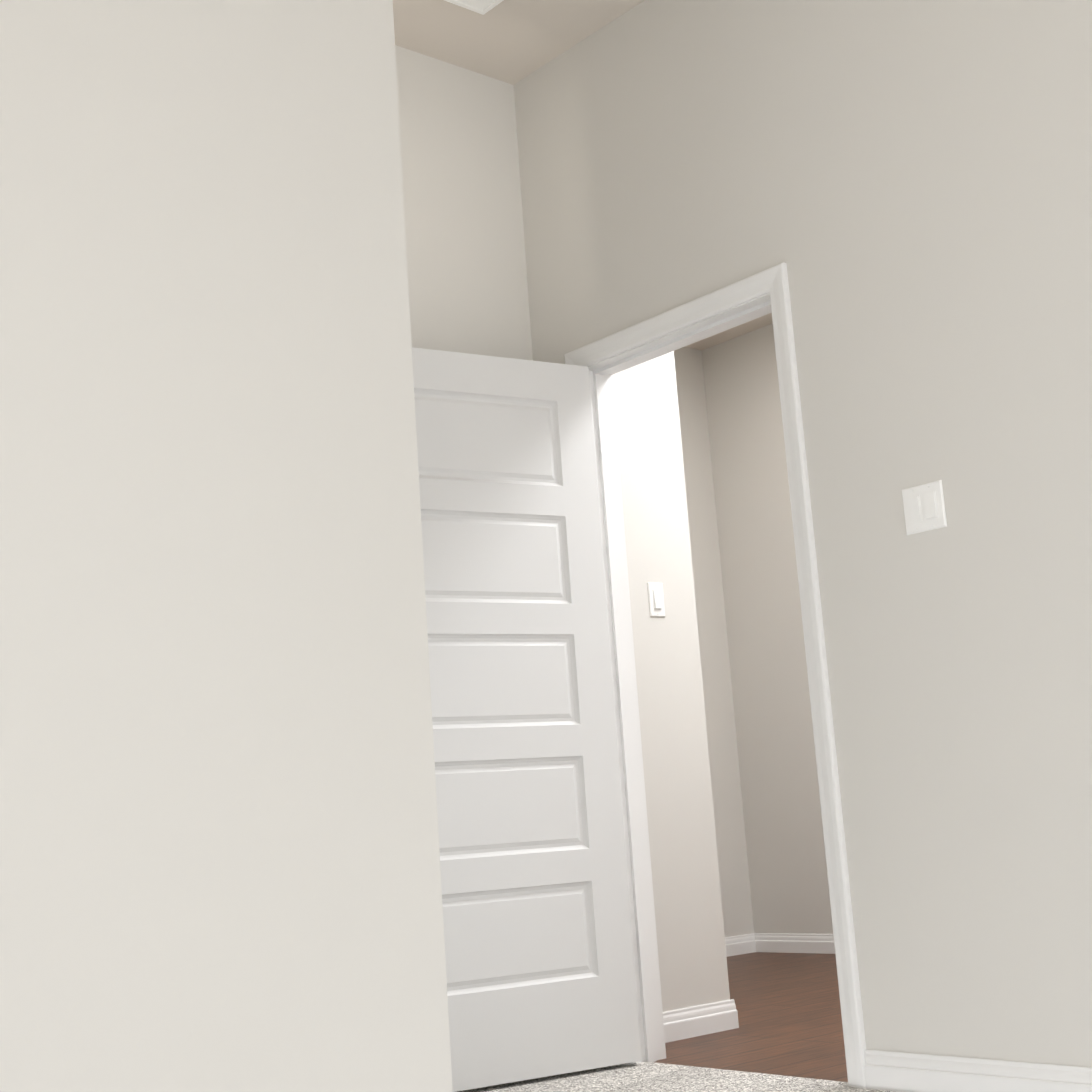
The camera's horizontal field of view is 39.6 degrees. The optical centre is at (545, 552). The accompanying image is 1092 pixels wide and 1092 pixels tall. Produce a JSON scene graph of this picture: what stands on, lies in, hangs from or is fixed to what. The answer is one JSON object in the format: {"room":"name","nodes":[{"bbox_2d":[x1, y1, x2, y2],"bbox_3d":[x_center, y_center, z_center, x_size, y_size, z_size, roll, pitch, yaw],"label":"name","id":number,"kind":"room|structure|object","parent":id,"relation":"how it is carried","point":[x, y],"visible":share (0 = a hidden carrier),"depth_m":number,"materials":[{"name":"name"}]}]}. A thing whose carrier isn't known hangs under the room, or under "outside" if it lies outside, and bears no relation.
{"room":"bedroom","nodes":[
{"label":"bedroom","id":0,"kind":"room"},
{"bbox_2d":[0,0,452,1091],"bbox_3d":[-1.244,-0.293,2.833,2.380,3.120,0.120,5,-13,-40],"label":"wall","id":1,"kind":"structure","parent":0,"point":[220,870],"depth_m":3.16,"materials":[{"name":"white paint"}]},
{"bbox_2d":[395,45,729,1011],"bbox_3d":[-1.089,-0.104,3.946,4.080,3.120,0.120,5,-13,-40],"label":"wall","id":2,"kind":"structure","parent":0,"point":[463,227],"depth_m":4.93,"materials":[{"name":"white paint"}]},
{"bbox_2d":[647,582,664,616],"bbox_3d":[0.371,0.158,5.065,0.070,0.115,0.013,5,-13,-40],"label":"light switch","id":3,"kind":"object","parent":2,"relation":"attached to","point":[656,600],"visible":1,"depth_m":5.06,"materials":[{"name":"white plastic"}]},
{"bbox_2d":[663,999,738,1042],"bbox_3d":[0.410,1.488,4.778,0.554,0.090,0.015,5,-13,-40],"label":"baseboard","id":4,"kind":"structure","parent":2,"relation":"attached to","point":[694,1021],"depth_m":4.84,"materials":[{"name":"white wood"}]},
{"bbox_2d":[393,0,772,350],"bbox_3d":[1.144,-1.694,5.087,8.990,0.100,8.120,5,-13,-40],"label":"ceiling","id":5,"kind":"structure","parent":0,"point":[512,42],"depth_m":4.73,"materials":[{"name":"beige paint"}]},
{"bbox_2d":[444,0,503,14],"bbox_3d":[-0.204,-1.675,4.366,0.344,0.008,0.360,5,-13,-40],"label":"ceiling vent","id":6,"kind":"object","parent":5,"relation":"in","point":[482,7],"visible":1,"depth_m":4.55,"materials":[{"name":"white"}]},
{"bbox_2d":[457,1062,893,1091],"bbox_3d":[0.313,0.994,1.615,3.575,0.050,5.000,5,-13,-40],"label":"floor carpet","id":7,"kind":"object","parent":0,"point":[647,1077],"depth_m":4.02,"materials":[{"name":"beige carpet"}]},
{"bbox_2d":[674,347,753,936],"bbox_3d":[0.067,0.396,7.177,2.160,3.120,0.120,5,-13,-40],"label":"wall","id":8,"kind":"structure","parent":0,"point":[722,736],"depth_m":7.76,"materials":[{"name":"white paint"}]},
{"bbox_2d":[725,933,754,956],"bbox_3d":[0.249,1.879,6.887,2.010,0.090,0.015,5,-13,-40],"label":"baseboard","id":9,"kind":"structure","parent":8,"relation":"attached to","point":[740,944],"depth_m":7.48,"materials":[{"name":"white wood"}]},
{"bbox_2d":[655,952,847,1081],"bbox_3d":[2.722,1.558,5.679,5.415,0.046,8.120,5,-13,-40],"label":"floor","id":10,"kind":"structure","parent":0,"point":[788,1007],"depth_m":4.91,"materials":[{"name":"brown wood"}]},
{"bbox_2d":[702,323,832,933],"bbox_3d":[2.373,0.075,6.284,0.120,3.120,4.540,5,-13,-40],"label":"wall","id":11,"kind":"structure","parent":0,"point":[773,875],"depth_m":7.65,"materials":[{"name":"white paint"}]},
{"bbox_2d":[755,933,834,953],"bbox_3d":[2.426,1.562,5.972,0.015,0.090,4.300,5,-13,-40],"label":"baseboard","id":12,"kind":"structure","parent":11,"relation":"attached to","point":[764,942],"depth_m":7.37,"materials":[{"name":"white wood"}]},
{"bbox_2d":[514,0,1091,1067],"bbox_3d":[1.621,-0.459,3.022,0.120,3.120,4.880,5,-13,-40],"label":"wall","id":13,"kind":"structure","parent":0,"point":[902,188],"depth_m":3.73,"materials":[{"name":"white paint"}]},
{"bbox_2d":[412,347,640,1091],"bbox_3d":[-0.150,0.433,4.334,0.763,2.050,0.222,5,-13,-40],"label":"entry door","id":14,"kind":"structure","parent":13,"relation":"in","point":[540,970],"depth_m":4.33,"materials":[{"name":"white paint"},{"name":"wood"}]},
{"bbox_2d":[564,262,865,1088],"bbox_3d":[0.478,0.353,4.287,0.156,2.137,0.900,5,-13,-40],"label":"trim","id":15,"kind":"structure","parent":13,"relation":"attached to","point":[738,303],"depth_m":4.38,"materials":[{"name":"white wood"}]},
{"bbox_2d":[902,480,946,534],"bbox_3d":[0.920,-0.108,3.709,0.013,0.115,0.116,5,-13,-40],"label":"light switch","id":16,"kind":"object","parent":13,"relation":"attached to","point":[924,507],"visible":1,"depth_m":3.71,"materials":[{"name":"white plastic"}]},
{"bbox_2d":[864,1049,1091,1091],"bbox_3d":[1.979,0.940,2.360,0.015,0.090,3.693,5,-13,-40],"label":"baseboard","id":17,"kind":"structure","parent":13,"relation":"attached to","point":[898,1071],"depth_m":3.49,"materials":[{"name":"white wood"}]}
]}

